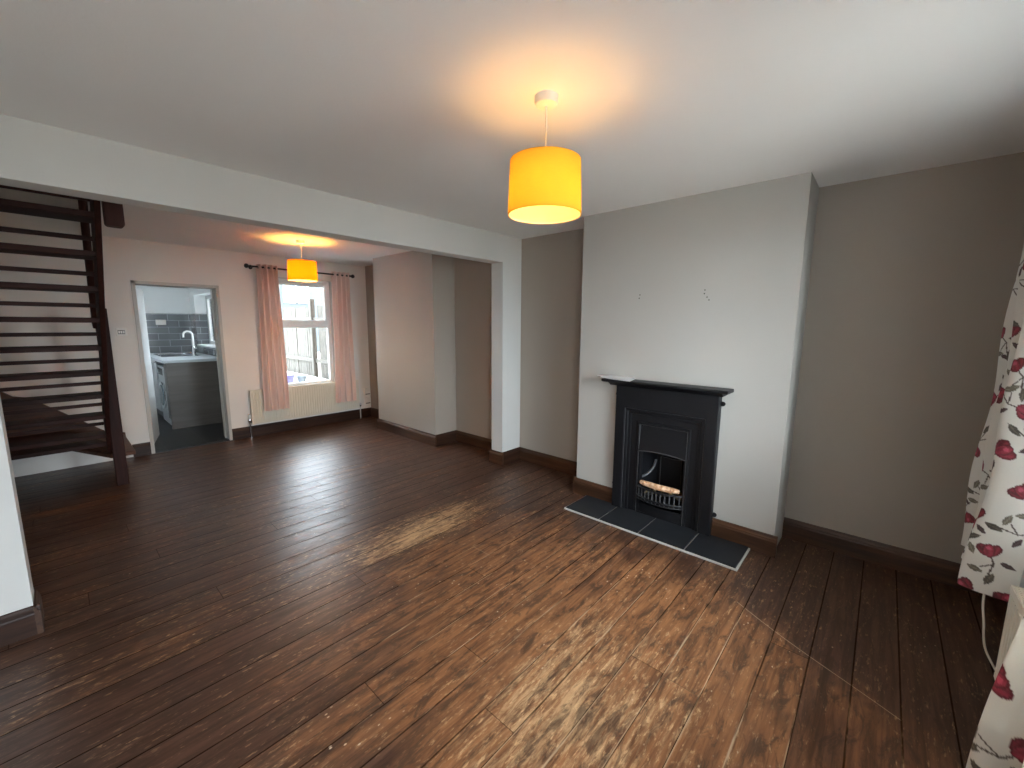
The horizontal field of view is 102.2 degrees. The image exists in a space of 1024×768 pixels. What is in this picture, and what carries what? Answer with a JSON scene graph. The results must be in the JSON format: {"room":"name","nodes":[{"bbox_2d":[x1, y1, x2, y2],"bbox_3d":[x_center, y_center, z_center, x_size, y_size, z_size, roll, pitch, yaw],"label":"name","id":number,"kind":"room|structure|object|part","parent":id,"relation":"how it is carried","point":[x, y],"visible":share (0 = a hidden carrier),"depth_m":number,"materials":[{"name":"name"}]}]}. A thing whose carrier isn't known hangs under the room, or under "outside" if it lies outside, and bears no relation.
{"room":"living room","nodes":[
{"label":"living room","id":0,"kind":"room"},
{"bbox_2d":[0,397,33,615],"bbox_3d":[-2.534,0.176,1.791,0.160,2.148,0.412,8,11,41],"label":"wall","id":1,"kind":"structure","parent":0,"point":[16,585],"depth_m":1.95,"materials":[{"name":"white paint"}]},
{"bbox_2d":[0,603,44,647],"bbox_3d":[-2.467,1.176,1.882,0.020,0.145,0.434,8,11,41],"label":"baseboard","id":2,"kind":"structure","parent":1,"relation":"attached to","point":[18,625],"depth_m":1.98,"materials":[{"name":"brown wood"}]},
{"bbox_2d":[33,589,43,633],"bbox_3d":[-2.396,1.146,2.093,0.204,0.145,0.020,8,11,41],"label":"baseboard","id":3,"kind":"structure","parent":1,"relation":"attached to","point":[37,596],"depth_m":2.04,"materials":[{"name":"brown wood"}]},
{"bbox_2d":[135,285,191,363],"bbox_3d":[-6.258,-0.749,7.171,0.162,2.400,1.745,8,11,41],"label":"wall","id":4,"kind":"structure","parent":0,"point":[170,304],"depth_m":7.25,"materials":[{"name":"paint"}]},
{"bbox_2d":[155,320,165,324],"bbox_3d":[-6.095,-1.071,7.172,0.014,0.090,0.140,8,11,41],"label":"wall socket","id":5,"kind":"object","parent":4,"relation":"attached to","point":[158,322],"visible":1,"depth_m":7.17,"materials":[{"name":"white plastic"}]},
{"bbox_2d":[145,313,191,352],"bbox_3d":[-6.302,-0.836,6.995,0.012,0.722,1.445,8,11,41],"label":"tile backsplash","id":6,"kind":"structure","parent":4,"relation":"attached to","point":[167,338],"depth_m":7.28,"materials":[{"name":"grey tile"}]},
{"bbox_2d":[0,188,370,476],"bbox_3d":[-3.776,-1.573,5.144,0.260,4.760,4.047,8,11,41],"label":"wall","id":7,"kind":"structure","parent":0,"point":[124,260],"depth_m":4.52,"materials":[{"name":"paint"}]},
{"bbox_2d":[115,328,126,335],"bbox_3d":[-4.278,-0.569,4.524,0.014,0.087,0.088,8,11,41],"label":"light switch","id":8,"kind":"object","parent":7,"relation":"attached to","point":[119,331],"visible":1,"depth_m":4.52,"materials":[{"name":"white plastic"}]},
{"bbox_2d":[132,442,151,456],"bbox_3d":[-4.252,0.752,4.748,0.020,0.145,0.155,8,11,41],"label":"baseboard","id":9,"kind":"structure","parent":7,"relation":"attached to","point":[141,449],"depth_m":4.75,"materials":[{"name":"brown wood"}]},
{"bbox_2d":[136,288,159,443],"bbox_3d":[-4.575,-0.222,5.202,0.093,1.920,0.740,-5,10,-35],"label":"door","id":10,"kind":"structure","parent":7,"relation":"in","point":[140,300],"depth_m":5.25,"materials":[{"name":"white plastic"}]},
{"bbox_2d":[130,280,232,453],"bbox_3d":[-4.022,-0.216,5.063,0.272,1.975,0.813,8,11,41],"label":"door frame","id":11,"kind":"structure","parent":7,"relation":"attached to","point":[214,290],"depth_m":5.17,"materials":[{"name":"white wood"}]},
{"bbox_2d":[244,263,354,277],"bbox_3d":[-2.928,-1.570,5.782,0.161,0.064,1.464,8,11,41],"label":"rail","id":12,"kind":"object","parent":7,"relation":"attached to","point":[246,265],"visible":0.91,"depth_m":5.51,"materials":[{"name":"black metal"}]},
{"bbox_2d":[255,264,289,410],"bbox_3d":[-3.215,-0.602,5.522,0.078,1.927,0.307,8,11,41],"label":"curtain","id":13,"kind":"object","parent":12,"relation":"hanging from","point":[273,355],"visible":1,"depth_m":5.52,"materials":[{"name":"pink fabric"}]},
{"bbox_2d":[331,271,356,402],"bbox_3d":[-2.559,-0.691,6.247,0.078,1.947,0.316,8,11,41],"label":"curtain","id":14,"kind":"object","parent":12,"relation":"hanging from","point":[345,381],"visible":1,"depth_m":6.24,"materials":[{"name":"pink fabric"}]},
{"bbox_2d":[232,407,370,439],"bbox_3d":[-2.995,0.561,6.133,0.020,0.145,1.979,8,11,41],"label":"baseboard","id":15,"kind":"structure","parent":7,"relation":"attached to","point":[257,430],"depth_m":6.00,"materials":[{"name":"brown wood"}]},
{"bbox_2d":[248,380,360,437],"bbox_3d":[-2.968,0.324,6.070,0.046,0.632,1.600,8,11,41],"label":"radiator","id":16,"kind":"object","parent":7,"relation":"attached to","point":[311,399],"visible":0.81,"depth_m":5.97,"materials":[{"name":"beige metal"}]},
{"bbox_3d":[-3.476,0.308,5.497,0.040,0.444,0.006,8,11,41],"label":"panel","id":17,"kind":"part","parent":16,"relation":"part of","materials":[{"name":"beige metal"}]},
{"bbox_2d":[249,380,356,390],"bbox_3d":[-2.966,0.015,6.025,0.040,0.008,1.525,8,11,41],"label":"grille","id":18,"kind":"object","parent":16,"relation":"attached to","point":[331,383],"depth_m":6.02,"materials":[{"name":"beige metal"}]},
{"bbox_2d":[278,277,334,386],"bbox_3d":[-3.033,-0.723,6.018,0.190,1.562,0.895,8,11,41],"label":"window","id":19,"kind":"structure","parent":7,"relation":"in","point":[327,323],"depth_m":6.21,"materials":[{"name":"white plastic"}]},
{"bbox_3d":[-3.056,-1.167,5.977,0.050,0.580,0.765,8,11,41],"label":"sash","id":20,"kind":"part","parent":19,"relation":"part of","materials":[{"name":"white plastic"}]},
{"bbox_2d":[364,397,370,404],"bbox_3d":[-2.369,0.282,6.785,0.032,0.130,0.104,8,11,41],"label":"wall socket","id":21,"kind":"object","parent":7,"relation":"attached to","point":[367,400],"visible":1,"depth_m":6.77,"materials":[{"name":"white plastic"}]},
{"bbox_2d":[364,388,370,395],"bbox_3d":[-2.369,0.133,6.763,0.032,0.130,0.104,8,11,41],"label":"wall socket","id":22,"kind":"object","parent":7,"relation":"attached to","point":[366,390],"visible":1,"depth_m":6.75,"materials":[{"name":"white plastic"}]},
{"bbox_2d":[154,412,223,446],"bbox_3d":[-5.187,0.614,6.386,3.064,0.060,1.745,8,11,41],"label":"floor","id":23,"kind":"structure","parent":0,"point":[167,436],"depth_m":5.73,"materials":[{"name":"grey tile"}]},
{"bbox_2d":[151,359,163,416],"bbox_3d":[-5.667,0.015,7.012,1.077,0.940,0.718,8,11,41],"label":"base cabinet","id":24,"kind":"object","parent":23,"relation":"on","point":[156,381],"visible":0.15,"depth_m":6.52,"materials":[{"name":"grey"}]},
{"bbox_2d":[157,365,171,424],"bbox_3d":[-5.044,0.134,6.425,0.610,0.850,0.630,8,11,41],"label":"washing machine","id":25,"kind":"object","parent":23,"relation":"on","point":[162,387],"visible":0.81,"depth_m":6.16,"materials":[{"name":"grey metal"}]},
{"bbox_3d":[-5.243,0.165,6.205,0.310,0.310,0.035,8,11,41],"label":"door glass","id":26,"kind":"part","parent":25,"relation":"part of","materials":[{"name":"grey glass"}]},
{"bbox_3d":[-5.241,0.164,6.207,0.410,0.410,0.030,8,11,41],"label":"door","id":27,"kind":"part","parent":25,"relation":"part of","materials":[{"name":"silver metal"}]},
{"bbox_2d":[163,361,222,428],"bbox_3d":[-4.703,0.138,6.174,0.190,0.948,0.687,8,11,41],"label":"base cabinet","id":28,"kind":"object","parent":23,"relation":"on","point":[192,388],"visible":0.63,"depth_m":6.06,"materials":[{"name":"grey laminate"}]},
{"bbox_3d":[-4.932,0.106,5.926,0.160,0.800,0.022,8,11,41],"label":"door","id":29,"kind":"part","parent":28,"relation":"part of","materials":[{"name":"grey laminate"}]},
{"bbox_2d":[150,352,216,363],"bbox_3d":[-5.346,-0.437,6.658,1.932,0.040,0.717,8,11,41],"label":"countertop","id":30,"kind":"structure","parent":28,"relation":"on","point":[203,357],"depth_m":6.15,"materials":[{"name":"grey"}]},
{"bbox_2d":[153,353,200,356],"bbox_3d":[-5.503,-0.477,6.777,0.880,0.008,0.480,8,11,41],"label":"sink","id":31,"kind":"object","parent":30,"relation":"in","point":[166,354],"visible":0.97,"depth_m":6.78,"materials":[{"name":"silver metal"}]},
{"bbox_2d":[182,330,196,353],"bbox_3d":[-5.456,-0.707,6.992,0.074,0.398,0.186,8,11,41],"label":"tap","id":32,"kind":"object","parent":30,"relation":"on","point":[184,332],"visible":1,"depth_m":7.02,"materials":[{"name":"silver metal"}]},
{"bbox_3d":[-5.471,-0.760,6.977,0.032,0.288,0.156,8,11,41],"label":"spout","id":33,"kind":"part","parent":32,"relation":"part of","materials":[{"name":"silver metal"}]},
{"bbox_2d":[188,288,215,355],"bbox_3d":[-4.661,-0.667,6.678,2.904,2.400,0.272,8,11,41],"label":"wall","id":34,"kind":"structure","parent":0,"point":[197,301],"depth_m":7.29,"materials":[{"name":"paint"}]},
{"bbox_2d":[190,314,215,355],"bbox_3d":[-4.933,-0.804,6.837,2.238,0.722,0.172,8,11,41],"label":"tile backsplash","id":35,"kind":"structure","parent":34,"relation":"attached to","point":[199,324],"depth_m":7.30,"materials":[{"name":"grey tile"}]},
{"bbox_2d":[197,295,215,347],"bbox_3d":[-4.775,-1.029,6.702,1.910,0.872,0.245,8,11,41],"label":"window","id":36,"kind":"structure","parent":34,"relation":"in","point":[208,297],"depth_m":7.30,"materials":[{"name":"white plastic"}]},
{"bbox_3d":[-4.796,-0.607,6.742,1.910,0.025,0.190,8,11,41],"label":"sill","id":37,"kind":"part","parent":36,"relation":"part of","materials":[{"name":"white plastic"}]},
{"bbox_3d":[-4.713,-1.050,6.769,1.870,0.850,0.060,8,11,41],"label":"frame","id":38,"kind":"part","parent":36,"relation":"part of","materials":[{"name":"white plastic"}]},
{"bbox_3d":[-5.079,-1.098,7.091,0.790,0.750,0.006,8,11,41],"label":"pane","id":39,"kind":"part","parent":36,"relation":"part of","materials":[{"name":"clear glass"}]},
{"bbox_2d":[88,202,409,265],"bbox_3d":[-2.198,-1.604,4.407,3.255,0.100,3.217,8,11,41],"label":"ceiling","id":40,"kind":"structure","parent":0,"point":[144,224],"depth_m":4.42,"materials":[{"name":"paint"}]},
{"bbox_2d":[287,240,317,281],"bbox_3d":[-2.319,-1.360,4.559,0.302,0.428,0.302,8,11,41],"label":"pendant lamp","id":41,"kind":"object","parent":40,"relation":"hanging from","point":[299,270],"visible":1,"depth_m":4.46,"materials":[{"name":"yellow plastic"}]},
{"bbox_3d":[-2.320,-1.252,4.575,0.302,0.210,0.302,8,11,41],"label":"lamp shade","id":42,"kind":"part","parent":41,"relation":"part of","materials":[{"name":"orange fabric"}]},
{"bbox_2d":[279,285,322,351],"bbox_3d":[-13.033,-6.665,25.171,6.800,9.100,11.400,8,11,41],"label":"sky","id":43,"kind":"structure","parent":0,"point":[290,296],"depth_m":22.55,"materials":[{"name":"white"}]},
{"bbox_3d":[-11.697,-5.187,22.329,0.020,1.500,1.200,8,11,41],"label":"pane","id":44,"kind":"part","parent":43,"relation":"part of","materials":[{"name":"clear glass"}]},
{"bbox_2d":[372,251,455,434],"bbox_3d":[-1.334,-0.498,5.592,1.337,2.416,0.340,8,11,41],"label":"wall","id":45,"kind":"structure","parent":0,"point":[414,292],"depth_m":5.28,"materials":[{"name":"grey paint"}]},
{"bbox_2d":[377,418,436,446],"bbox_3d":[-1.462,0.644,5.621,1.381,0.145,0.020,8,11,41],"label":"baseboard","id":46,"kind":"structure","parent":45,"relation":"attached to","point":[421,436],"depth_m":5.55,"materials":[{"name":"brown wood"}]},
{"bbox_2d":[437,430,455,445],"bbox_3d":[-0.837,0.694,5.305,0.020,0.145,0.340,8,11,41],"label":"baseboard","id":47,"kind":"structure","parent":45,"relation":"attached to","point":[448,437],"depth_m":5.29,"materials":[{"name":"brown wood"}]},
{"bbox_2d":[0,416,1002,767],"bbox_3d":[-1.116,1.113,3.099,6.976,0.060,4.247,8,11,41],"label":"floor","id":48,"kind":"structure","parent":0,"point":[354,593],"depth_m":2.05,"materials":[{"name":"brown wood"}]},
{"bbox_2d":[0,185,135,485],"bbox_3d":[-3.540,-0.534,3.043,3.075,3.186,1.053,8,11,41],"label":"staircase","id":49,"kind":"structure","parent":48,"relation":"on","point":[34,428],"depth_m":3.15,"materials":[{"name":"brown wood"}]},
{"bbox_3d":[-3.087,-1.260,2.982,1.719,1.726,0.060,8,11,43],"label":"handrail","id":50,"kind":"part","parent":49,"relation":"part of","materials":[{"name":"brown wood"}]},
{"bbox_3d":[-3.689,0.136,3.808,0.084,1.640,0.084,8,11,41],"label":"newel post","id":51,"kind":"part","parent":49,"relation":"part of","materials":[{"name":"brown wood"}]},
{"bbox_2d":[155,436,229,452],"bbox_3d":[-4.029,0.755,5.204,0.270,0.012,0.753,8,11,41],"label":"threshold","id":52,"kind":"object","parent":48,"relation":"on","point":[177,446],"visible":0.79,"depth_m":5.16,"materials":[{"name":"brown wood"}]},
{"bbox_2d":[492,262,520,451],"bbox_3d":[-0.063,-0.199,4.513,0.160,2.148,0.290,8,11,41],"label":"wall pier","id":53,"kind":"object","parent":48,"relation":"on","point":[506,277],"visible":0.86,"depth_m":4.42,"materials":[{"name":"white paint"}]},
{"bbox_2d":[489,449,503,465],"bbox_3d":[-0.173,0.808,4.541,0.204,0.145,0.020,8,11,41],"label":"baseboard","id":54,"kind":"object","parent":53,"relation":"attached to","point":[496,457],"visible":1,"depth_m":4.53,"materials":[{"name":"brown wood"}]},
{"bbox_2d":[502,447,519,464],"bbox_3d":[-0.003,0.801,4.596,0.020,0.145,0.290,8,11,41],"label":"baseboard","id":55,"kind":"object","parent":53,"relation":"attached to","point":[512,455],"visible":1,"depth_m":4.59,"materials":[{"name":"brown wood"}]},
{"bbox_2d":[564,495,749,570],"bbox_3d":[1.040,1.081,3.145,1.307,0.019,0.360,8,11,41],"label":"hearth","id":56,"kind":"object","parent":48,"relation":"on","point":[719,551],"visible":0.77,"depth_m":3.02,"materials":[{"name":"grey tile"}]},
{"bbox_2d":[601,378,733,535],"bbox_3d":[1.184,0.516,3.225,0.935,1.076,0.370,8,11,41],"label":"fireplace","id":57,"kind":"object","parent":56,"relation":"on","point":[667,434],"visible":0.98,"depth_m":3.13,"materials":[{"name":"black metal"}]},
{"bbox_2d":[601,376,633,381],"bbox_3d":[0.841,-0.048,3.286,0.295,0.014,0.175,8,11,41],"label":"paper sheet","id":58,"kind":"object","parent":57,"relation":"on","point":[630,379],"visible":0.61,"depth_m":3.23,"materials":[{"name":"white paper"}]},
{"bbox_2d":[598,375,634,378],"bbox_3d":[0.830,-0.060,3.310,0.255,0.013,0.154,8,11,41],"label":"paper sheet","id":59,"kind":"object","parent":58,"relation":"on","point":[608,376],"visible":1,"depth_m":3.28,"materials":[{"name":"white paper"}]},
{"bbox_3d":[1.124,0.931,3.204,0.358,0.015,0.069,8,11,41],"label":"grate rail","id":60,"kind":"part","parent":57,"relation":"part of","materials":[{"name":"black metal"}]},
{"bbox_3d":[1.124,0.909,3.201,0.360,0.019,0.073,8,11,41],"label":"grate rail","id":61,"kind":"part","parent":57,"relation":"part of","materials":[{"name":"black metal"}]},
{"bbox_3d":[1.125,0.832,3.190,0.359,0.017,0.071,8,11,41],"label":"grate rail","id":62,"kind":"part","parent":57,"relation":"part of","materials":[{"name":"black metal"}]},
{"bbox_2d":[640,480,679,493],"bbox_3d":[1.131,0.799,3.195,0.305,0.048,0.062,8,11,41],"label":"log","id":63,"kind":"object","parent":57,"relation":"on","point":[651,485],"visible":1,"depth_m":3.17,"materials":[{"name":"beige wood"}]},
{"bbox_3d":[1.160,0.684,3.208,0.410,0.748,0.046,8,11,41],"label":"surround moulding","id":64,"kind":"part","parent":57,"relation":"part of","materials":[{"name":"black metal"}]},
{"bbox_2d":[638,426,686,460],"bbox_3d":[1.151,0.445,3.163,0.367,0.211,0.040,8,11,41],"label":"hood","id":65,"kind":"object","parent":57,"relation":"attached to","point":[669,441],"depth_m":3.15,"materials":[{"name":"grey metal"}]},
{"bbox_3d":[1.157,0.646,3.198,0.564,0.826,0.038,8,11,41],"label":"surround moulding","id":66,"kind":"part","parent":57,"relation":"part of","materials":[{"name":"black metal"}]},
{"bbox_3d":[1.153,0.635,3.192,0.612,0.850,0.050,8,11,41],"label":"surround moulding","id":67,"kind":"part","parent":57,"relation":"part of","materials":[{"name":"black metal"}]},
{"bbox_2d":[645,482,681,500],"bbox_3d":[1.202,0.865,3.288,0.317,0.081,0.196,8,11,41],"label":"coals","id":68,"kind":"object","parent":57,"relation":"in","point":[650,493],"visible":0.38,"depth_m":3.25},
{"bbox_2d":[601,378,733,396],"bbox_3d":[1.117,0.020,3.075,0.935,0.052,0.160,8,11,41],"label":"mantel shelf","id":69,"kind":"object","parent":57,"relation":"attached to","point":[641,385],"depth_m":3.00,"materials":[{"name":"black metal"}]},
{"bbox_2d":[0,0,1023,238],"bbox_3d":[0.103,-1.196,1.675,3.741,0.100,4.247,8,11,41],"label":"ceiling","id":70,"kind":"structure","parent":0,"point":[421,107],"depth_m":1.57,"materials":[{"name":"paint"}]},
{"bbox_2d":[0,114,521,264],"bbox_3d":[-1.311,-1.253,2.950,0.160,0.368,4.047,8,11,41],"label":"ceiling beam","id":71,"kind":"structure","parent":70,"relation":"attached to","point":[33,155],"depth_m":2.37,"materials":[{"name":"white paint"}]},
{"bbox_2d":[508,90,580,223],"bbox_3d":[0.135,-0.917,1.672,0.302,0.450,0.302,8,11,41],"label":"pendant lamp","id":72,"kind":"object","parent":70,"relation":"hanging from","point":[544,181],"visible":1,"depth_m":1.58,"materials":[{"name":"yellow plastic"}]},
{"bbox_3d":[0.134,-0.799,1.689,0.302,0.210,0.302,8,11,41],"label":"lamp shade","id":73,"kind":"part","parent":72,"relation":"part of","materials":[{"name":"yellow fabric"}]},
{"bbox_3d":[0.136,-0.997,1.661,0.006,0.230,0.007,8,11,41],"label":"cord","id":74,"kind":"part","parent":72,"relation":"part of","materials":[{"name":"beige plastic"}]},
{"bbox_2d":[365,152,1023,563],"bbox_3d":[0.229,-0.354,4.526,7.256,2.576,0.150,8,11,41],"label":"wall","id":75,"kind":"structure","parent":0,"point":[913,274],"depth_m":2.59,"materials":[{"name":"beige paint"}]},
{"bbox_2d":[371,407,378,417],"bbox_3d":[-2.039,0.502,6.587,0.828,0.145,0.020,8,11,41],"label":"baseboard","id":76,"kind":"structure","parent":75,"relation":"attached to","point":[374,412],"depth_m":6.76,"materials":[{"name":"brown wood"}]},
{"bbox_2d":[456,430,491,450],"bbox_3d":[-0.388,0.724,5.119,0.940,0.145,0.020,8,11,41],"label":"baseboard","id":77,"kind":"structure","parent":75,"relation":"attached to","point":[484,443],"depth_m":5.18,"materials":[{"name":"brown wood"}]},
{"bbox_2d":[520,447,576,475],"bbox_3d":[0.453,0.837,4.371,1.002,0.145,0.020,8,11,41],"label":"baseboard","id":78,"kind":"structure","parent":75,"relation":"attached to","point":[559,464],"depth_m":4.41,"materials":[{"name":"brown wood"}]},
{"bbox_2d":[782,517,992,597],"bbox_3d":[2.364,1.094,2.671,1.039,0.145,0.020,8,11,41],"label":"baseboard","id":79,"kind":"structure","parent":75,"relation":"attached to","point":[939,570],"depth_m":2.67,"materials":[{"name":"brown wood"}]},
{"bbox_2d":[577,172,818,544],"bbox_3d":[1.293,-0.142,3.238,1.550,2.416,0.366,8,11,41],"label":"wall","id":80,"kind":"structure","parent":0,"point":[710,289],"depth_m":2.86,"materials":[{"name":"grey paint"}]},
{"bbox_2d":[573,477,611,502],"bbox_3d":[0.719,0.943,3.648,0.416,0.145,0.020,8,11,41],"label":"baseboard","id":81,"kind":"structure","parent":80,"relation":"attached to","point":[582,487],"depth_m":3.65,"materials":[{"name":"brown wood"}]},
{"bbox_2d":[711,518,777,557],"bbox_3d":[1.600,1.061,2.864,0.403,0.145,0.020,8,11,41],"label":"baseboard","id":82,"kind":"structure","parent":80,"relation":"attached to","point":[763,543],"depth_m":2.84,"materials":[{"name":"brown wood"}]},
{"bbox_2d":[982,594,995,669],"bbox_3d":[2.097,1.041,1.771,0.036,0.498,0.270,3,9,17],"label":"cable","id":83,"kind":"object","parent":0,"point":[983,596],"visible":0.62,"depth_m":1.84,"materials":[{"name":"beige plastic"}]},
{"bbox_2d":[1019,570,1023,587],"bbox_3d":[1.507,0.269,0.601,0.260,2.476,4.047,8,11,41],"label":"wall","id":84,"kind":"structure","parent":0,"point":[1022,578],"depth_m":2.03,"materials":[{"name":"white paint"}]},
{"bbox_2d":[993,598,1007,625],"bbox_3d":[1.684,1.306,1.168,0.020,0.145,3.187,8,11,41],"label":"baseboard","id":85,"kind":"structure","parent":84,"relation":"attached to","point":[1001,605],"depth_m":2.18,"materials":[{"name":"brown wood"}]},
{"bbox_2d":[994,585,1023,679],"bbox_3d":[1.535,1.117,1.101,0.140,0.535,1.409,8,11,41],"label":"radiator","id":86,"kind":"object","parent":84,"relation":"attached to","point":[1014,616],"visible":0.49,"depth_m":1.56,"materials":[{"name":"beige metal"}]},
{"bbox_2d":[1011,585,1023,611],"bbox_3d":[1.526,0.858,1.051,0.134,0.008,1.375,8,11,41],"label":"grille","id":87,"kind":"object","parent":86,"relation":"attached to","point":[1017,592],"depth_m":1.54,"materials":[{"name":"beige metal"}]},
{"bbox_3d":[1.649,-0.875,0.928,0.190,0.060,2.710,8,11,41],"label":"rail","id":88,"kind":"object","parent":84,"relation":"attached to","visible":0},
{"bbox_2d":[957,245,1023,601],"bbox_3d":[2.176,-0.042,1.762,0.216,1.830,0.582,8,11,41],"label":"floral curtain","id":89,"kind":"object","parent":88,"relation":"hanging from","point":[992,557],"visible":0.99,"depth_m":1.70,"materials":[{"name":"beige fabric"}]},
{"bbox_2d":[966,617,1023,767],"bbox_3d":[1.043,0.214,0.595,0.278,2.020,0.832,8,11,41],"label":"floral curtain","id":90,"kind":"object","parent":88,"relation":"hanging from","point":[998,742],"visible":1,"depth_m":0.99,"materials":[{"name":"beige fabric"}]},
{"label":"outside","id":91,"kind":"structure","parent":0,"visible":0},
{"bbox_2d":[317,352,320,377],"bbox_3d":[-15.958,-0.849,17.087,33.504,0.150,28.000,8,11,41],"label":"ground","id":92,"kind":"structure","parent":91,"point":[318,353],"depth_m":15.48,"materials":[{"name":"white"}]},
{"bbox_2d":[282,299,328,378],"bbox_3d":[-4.855,-0.808,9.334,5.825,2.120,0.110,8,11,41],"label":"fence","id":93,"kind":"object","parent":92,"relation":"on","point":[300,343],"visible":0.2,"depth_m":9.05,"materials":[{"name":"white wood"}]},
{"bbox_3d":[-4.834,-1.442,9.243,5.800,0.080,0.053,8,11,41],"label":"rail","id":94,"kind":"part","parent":93,"relation":"part of","materials":[{"name":"white wood"}]},
{"bbox_3d":[-4.840,-0.590,9.365,5.800,0.080,0.053,8,11,41],"label":"rail","id":95,"kind":"part","parent":93,"relation":"part of","materials":[{"name":"white wood"}]},
{"bbox_3d":[-4.168,-0.714,8.710,0.090,2.120,0.090,8,11,41],"label":"post","id":96,"kind":"part","parent":93,"relation":"part of","materials":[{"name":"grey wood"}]},
{"bbox_2d":[287,371,327,382],"bbox_3d":[-6.051,-0.009,9.339,6.650,0.520,1.575,8,11,41],"label":"terrace","id":97,"kind":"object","parent":92,"relation":"on","point":[308,378],"depth_m":8.45,"materials":[{"name":"white"}]},
{"bbox_2d":[287,373,294,382],"bbox_3d":[-4.002,-0.056,7.197,0.270,0.210,0.350,8,11,41],"label":"tub","id":98,"kind":"object","parent":97,"relation":"on","point":[290,376],"visible":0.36,"depth_m":7.19,"materials":[{"name":"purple plastic"}]},
{"bbox_2d":[297,375,306,381],"bbox_3d":[-3.813,-0.070,7.498,0.164,0.155,0.164,8,11,41],"label":"plant pot","id":99,"kind":"object","parent":97,"relation":"on","point":[302,378],"visible":0.79,"depth_m":7.44,"materials":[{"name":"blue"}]}
]}

